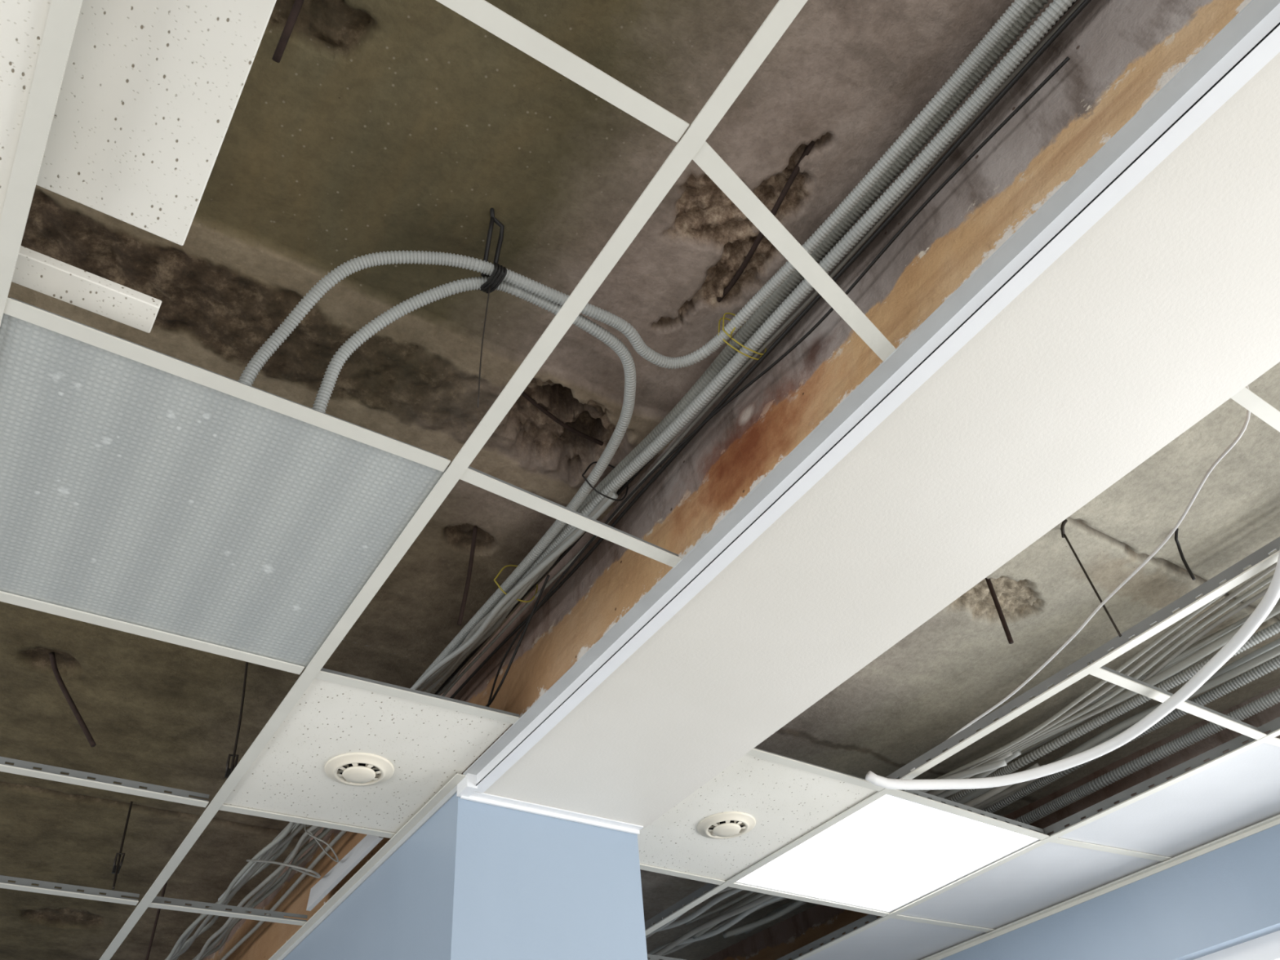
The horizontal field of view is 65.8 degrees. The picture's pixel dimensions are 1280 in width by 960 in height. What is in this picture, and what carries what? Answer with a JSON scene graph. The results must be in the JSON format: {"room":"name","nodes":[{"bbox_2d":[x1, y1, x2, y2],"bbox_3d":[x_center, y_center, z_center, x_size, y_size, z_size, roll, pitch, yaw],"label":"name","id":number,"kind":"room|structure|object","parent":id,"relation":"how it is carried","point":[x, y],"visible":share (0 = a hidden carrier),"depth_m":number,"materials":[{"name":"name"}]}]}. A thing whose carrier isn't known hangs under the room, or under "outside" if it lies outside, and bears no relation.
{"room":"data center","nodes":[
{"label":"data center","id":0,"kind":"room"},
{"bbox_2d":[0,601,460,959],"bbox_3d":[-2.064,1.169,2.969,1.780,0.030,3.300,22,-50,-26],"label":"slab","id":1,"kind":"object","parent":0,"point":[156,712],"visible":0.64,"depth_m":2.61,"materials":[{"name":"concrete"}]},
{"bbox_2d":[48,652,96,746],"bbox_3d":[-1.245,0.478,2.170,0.175,0.252,0.014,-5,-43,-2],"label":"stub","id":2,"kind":"object","parent":1,"relation":"attached to","point":[52,657],"visible":1,"depth_m":2.16,"materials":[{"name":"black metal"}]},
{"bbox_2d":[111,801,133,889],"bbox_3d":[-1.355,0.950,2.600,0.022,0.304,0.155,22,-50,-26],"label":"rod","id":3,"kind":"object","parent":1,"relation":"hanging from","point":[116,868],"visible":1,"depth_m":2.56,"materials":[{"name":"metal"}]},
{"bbox_2d":[145,880,168,959],"bbox_3d":[-1.448,1.315,2.968,0.007,0.291,0.007,-28,-47,21],"label":"rod","id":4,"kind":"object","parent":1,"relation":"hanging from","point":[166,883],"visible":0.73,"depth_m":2.95,"materials":[{"name":"black metal"}]},
{"bbox_2d":[224,662,248,777],"bbox_3d":[-0.886,0.523,2.198,0.023,0.312,0.043,22,-50,-26],"label":"rod","id":5,"kind":"object","parent":1,"relation":"hanging from","point":[228,771],"visible":0.97,"depth_m":2.14,"materials":[{"name":"metal"}]},
{"bbox_2d":[283,792,647,959],"bbox_3d":[-1.011,2.723,2.281,0.458,2.703,3.360,22,-50,-26],"label":"column","id":6,"kind":"structure","parent":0,"point":[476,881],"depth_m":2.12,"materials":[{"name":"blue paint"}]},
{"bbox_2d":[268,773,465,959],"bbox_3d":[-1.091,1.417,2.853,0.024,0.030,2.600,22,-50,-26],"label":"trim","id":7,"kind":"structure","parent":6,"relation":"attached to","point":[449,789],"depth_m":2.38,"materials":[{"name":"white metal"}]},
{"bbox_2d":[8,0,1053,671],"bbox_3d":[-0.506,-0.594,1.361,1.780,0.164,2.400,22,-50,-26],"label":"slab","id":8,"kind":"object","parent":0,"point":[381,126],"visible":0.55,"depth_m":1.50,"materials":[{"name":"concrete"}]},
{"bbox_2d":[271,0,304,62],"bbox_3d":[-0.456,-0.585,1.283,0.010,0.058,0.075,22,-50,-26],"label":"stub","id":9,"kind":"object","parent":8,"relation":"attached to","point":[297,5],"visible":1,"depth_m":1.27,"materials":[{"name":"brown metal"}]},
{"bbox_2d":[457,526,477,625],"bbox_3d":[-0.344,0.185,1.982,0.011,0.228,0.057,26,-52,-29],"label":"stub","id":10,"kind":"object","parent":8,"relation":"attached to","point":[475,528],"visible":0.94,"depth_m":1.97,"materials":[{"name":"brown metal"}]},
{"bbox_2d":[520,391,603,445],"bbox_3d":[-0.141,-0.110,1.871,0.013,0.023,0.246,-37,-51,28],"label":"exposed rebar","id":11,"kind":"object","parent":8,"relation":"attached to","point":[524,394],"visible":0.84,"depth_m":1.86,"materials":[{"name":"brown metal"}]},
{"bbox_2d":[164,0,1091,959],"bbox_3d":[-0.661,0.346,2.046,0.759,0.294,4.503,22,-50,-26],"label":"conduit","id":12,"kind":"object","parent":8,"relation":"attached to","point":[771,304],"visible":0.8,"depth_m":1.55,"materials":[{"name":"grey plastic"}]},
{"bbox_2d":[716,140,815,302],"bbox_3d":[0.199,-0.407,1.574,0.017,0.025,0.386,14,-47,-20],"label":"rod","id":13,"kind":"object","parent":8,"relation":"attached to","point":[809,147],"visible":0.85,"depth_m":1.55,"materials":[{"name":"brown metal"}]},
{"bbox_2d":[0,0,1279,959],"bbox_3d":[0.081,0.507,2.061,3.899,0.032,5.900,22,-50,-26],"label":"ceiling","id":14,"kind":"structure","parent":0,"point":[63,15],"depth_m":1.55,"materials":[{"name":"white metal"}]},
{"bbox_2d":[0,0,51,219],"bbox_3d":[-0.856,-0.501,0.881,0.590,0.014,0.588,22,-50,-26],"label":"tile","id":15,"kind":"structure","parent":14,"relation":"attached to","point":[22,22],"depth_m":0.99,"materials":[{"name":"white"}]},
{"bbox_2d":[11,245,161,333],"bbox_3d":[-0.869,-0.307,1.133,0.600,0.016,0.048,22,-50,-26],"label":"tile","id":16,"kind":"structure","parent":14,"relation":"attached to","point":[38,272],"depth_m":1.22,"materials":[{"name":"white"}]},
{"bbox_2d":[35,0,276,245],"bbox_3d":[-0.635,-0.566,0.887,0.600,0.014,0.600,22,-50,-26],"label":"tile","id":17,"kind":"structure","parent":14,"relation":"attached to","point":[150,91],"depth_m":1.06,"materials":[{"name":"white"}]},
{"bbox_2d":[0,313,448,668],"bbox_3d":[-0.686,0.059,1.495,0.589,0.019,0.588,22,-50,-26],"label":"recessed light","id":18,"kind":"object","parent":14,"relation":"in","point":[131,491],"visible":0.9,"depth_m":1.46,"materials":[{"name":"white plastic"}]},
{"bbox_2d":[306,834,383,911],"bbox_3d":[-0.743,0.970,2.492,0.022,0.065,0.500,22,-50,-26],"label":"board offcut","id":19,"kind":"object","parent":14,"relation":"on","point":[322,887],"visible":0.79,"depth_m":2.49,"materials":[{"name":"white"}]},
{"bbox_2d":[223,678,511,833],"bbox_3d":[-0.582,0.587,2.061,0.414,0.014,0.568,22,-50,-26],"label":"tile","id":20,"kind":"structure","parent":14,"relation":"attached to","point":[426,746],"depth_m":2.03,"materials":[{"name":"white"}]},
{"bbox_2d":[324,752,394,786],"bbox_3d":[-0.585,0.610,2.062,0.140,0.018,0.140,22,-50,-26],"label":"smoke detector","id":21,"kind":"object","parent":20,"relation":"attached to","point":[353,769],"depth_m":2.05,"materials":[{"name":"white plastic"}]},
{"bbox_2d":[637,754,878,880],"bbox_3d":[0.224,0.827,2.410,0.459,0.014,0.603,22,-50,-26],"label":"tile","id":22,"kind":"structure","parent":14,"relation":"attached to","point":[786,803],"depth_m":2.38,"materials":[{"name":"white"}]},
{"bbox_2d":[697,811,755,839],"bbox_3d":[0.211,0.847,2.405,0.144,0.018,0.144,22,-50,-26],"label":"smoke detector","id":23,"kind":"object","parent":22,"relation":"attached to","point":[723,825],"depth_m":2.39,"materials":[{"name":"white plastic"}]},
{"bbox_2d":[735,794,1041,913],"bbox_3d":[0.663,1.010,2.654,0.632,0.014,0.598,22,-50,-26],"label":"frame","id":24,"kind":"object","parent":14,"relation":"attached to","point":[1037,840],"visible":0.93,"depth_m":2.76,"materials":[{"name":"white metal"}]},
{"bbox_2d":[737,794,1037,911],"bbox_3d":[0.663,1.014,2.651,0.604,0.003,0.572,22,-50,-26],"label":"light panel","id":25,"kind":"object","parent":24,"relation":"in","point":[892,851],"visible":1,"depth_m":2.63,"materials":[{"name":"white plastic"}]},
{"bbox_2d":[803,918,986,959],"bbox_3d":[0.758,1.538,3.218,0.453,0.008,0.610,22,-50,-26],"label":"ceiling panel","id":26,"kind":"object","parent":14,"relation":"attached to","point":[891,939],"visible":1,"depth_m":3.15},
{"bbox_2d":[898,841,1161,928],"bbox_3d":[1.125,1.185,2.890,0.488,0.008,0.622,22,-50,-26],"label":"ceiling panel","id":27,"kind":"object","parent":14,"relation":"attached to","point":[1047,875],"visible":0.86,"depth_m":2.88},
{"bbox_2d":[1058,742,1279,857],"bbox_3d":[1.485,0.840,2.567,0.525,0.008,0.637,22,-50,-26],"label":"ceiling panel","id":28,"kind":"object","parent":14,"relation":"attached to","point":[1241,791],"visible":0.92,"depth_m":2.58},
{"bbox_2d":[202,0,1251,959],"bbox_3d":[0.306,0.005,1.850,0.438,0.420,8.600,22,-50,-26],"label":"concrete beam","id":29,"kind":"structure","parent":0,"point":[1122,53],"depth_m":1.50,"materials":[{"name":"brown concrete"}]},
{"bbox_2d":[456,0,1279,834],"bbox_3d":[1.128,-0.736,0.843,0.480,0.062,4.840,22,-50,-26],"label":"soffit","id":30,"kind":"structure","parent":29,"relation":"attached to","point":[1142,296],"depth_m":1.48,"materials":[{"name":"paint"}]},
{"bbox_2d":[640,869,817,959],"bbox_3d":[-0.258,2.056,4.102,2.020,0.008,2.900,22,-50,-26],"label":"slab","id":31,"kind":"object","parent":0,"point":[660,891],"visible":0.1,"depth_m":3.73,"materials":[{"name":"concrete"}]},
{"bbox_2d":[702,684,1279,959],"bbox_3d":[2.051,1.630,1.798,0.249,3.125,8.668,27,-52,-30],"label":"wall","id":32,"kind":"structure","parent":0,"point":[1226,896],"depth_m":2.83,"materials":[{"name":"blue paint"}]},
{"bbox_2d":[920,813,1279,959],"bbox_3d":[1.405,1.169,2.885,0.020,0.022,5.630,27,-52,-30],"label":"trim","id":33,"kind":"structure","parent":32,"relation":"attached to","point":[1274,820],"depth_m":2.90,"materials":[{"name":"white metal"}]},
{"bbox_2d":[1193,930,1279,959],"bbox_3d":[2.447,1.127,1.507,0.060,1.540,2.840,27,-52,-30],"label":"window","id":34,"kind":"structure","parent":32,"relation":"in","point":[1267,947],"depth_m":2.62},
{"bbox_2d":[755,361,1279,819],"bbox_3d":[1.303,0.316,2.471,2.020,0.037,2.800,22,-50,-26],"label":"slab","id":35,"kind":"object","parent":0,"point":[960,663],"visible":0.25,"depth_m":2.45,"materials":[{"name":"concrete"}]},
{"bbox_2d":[644,561,1279,959],"bbox_3d":[1.067,0.854,2.828,0.781,0.197,4.202,28,-53,-31],"label":"cables","id":36,"kind":"object","parent":35,"relation":"attached to","point":[990,800],"visible":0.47,"depth_m":2.61,"materials":[{"name":"plastic"}]},
{"bbox_2d":[985,577,1013,644],"bbox_3d":[0.817,0.291,2.258,0.016,0.190,0.011,4,-44,-11],"label":"stub","id":37,"kind":"object","parent":35,"relation":"attached to","point":[989,584],"visible":0.93,"depth_m":2.25,"materials":[{"name":"black metal"}]},
{"bbox_2d":[1060,519,1067,537],"bbox_3d":[0.927,0.106,2.172,0.016,0.023,0.041,-5,-43,-2],"label":"rod","id":38,"kind":"object","parent":35,"relation":"hanging from","point":[1064,522],"visible":0.97,"depth_m":2.16,"materials":[{"name":"metal"}]},
{"bbox_2d":[865,550,1279,790],"bbox_3d":[1.006,0.202,2.035,0.435,0.368,1.343,18,-48,-23],"label":"cable conduit","id":39,"kind":"object","parent":35,"relation":"hanging from","point":[1272,596],"visible":1,"depth_m":2.16,"materials":[{"name":"white plastic"}]},
{"bbox_2d":[910,385,1250,771],"bbox_3d":[0.858,0.209,2.034,0.130,0.253,1.242,9,-45,-16],"label":"wire","id":40,"kind":"object","parent":35,"relation":"hanging from","point":[1231,446],"visible":0.73,"depth_m":1.90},
{"bbox_2d":[1063,533,1121,636],"bbox_3d":[0.944,0.207,2.084,0.005,0.306,0.021,7,-45,-14],"label":"rod","id":41,"kind":"object","parent":35,"relation":"hanging from","point":[1064,535],"visible":0.93,"depth_m":2.07,"materials":[{"name":"metal"}]},
{"bbox_2d":[1174,528,1195,580],"bbox_3d":[1.213,0.161,2.207,0.017,0.118,0.062,-12,-44,6],"label":"hook","id":42,"kind":"object","parent":35,"relation":"hanging from","point":[1176,540],"visible":0.9,"depth_m":2.22,"materials":[{"name":"black metal"}]}
]}

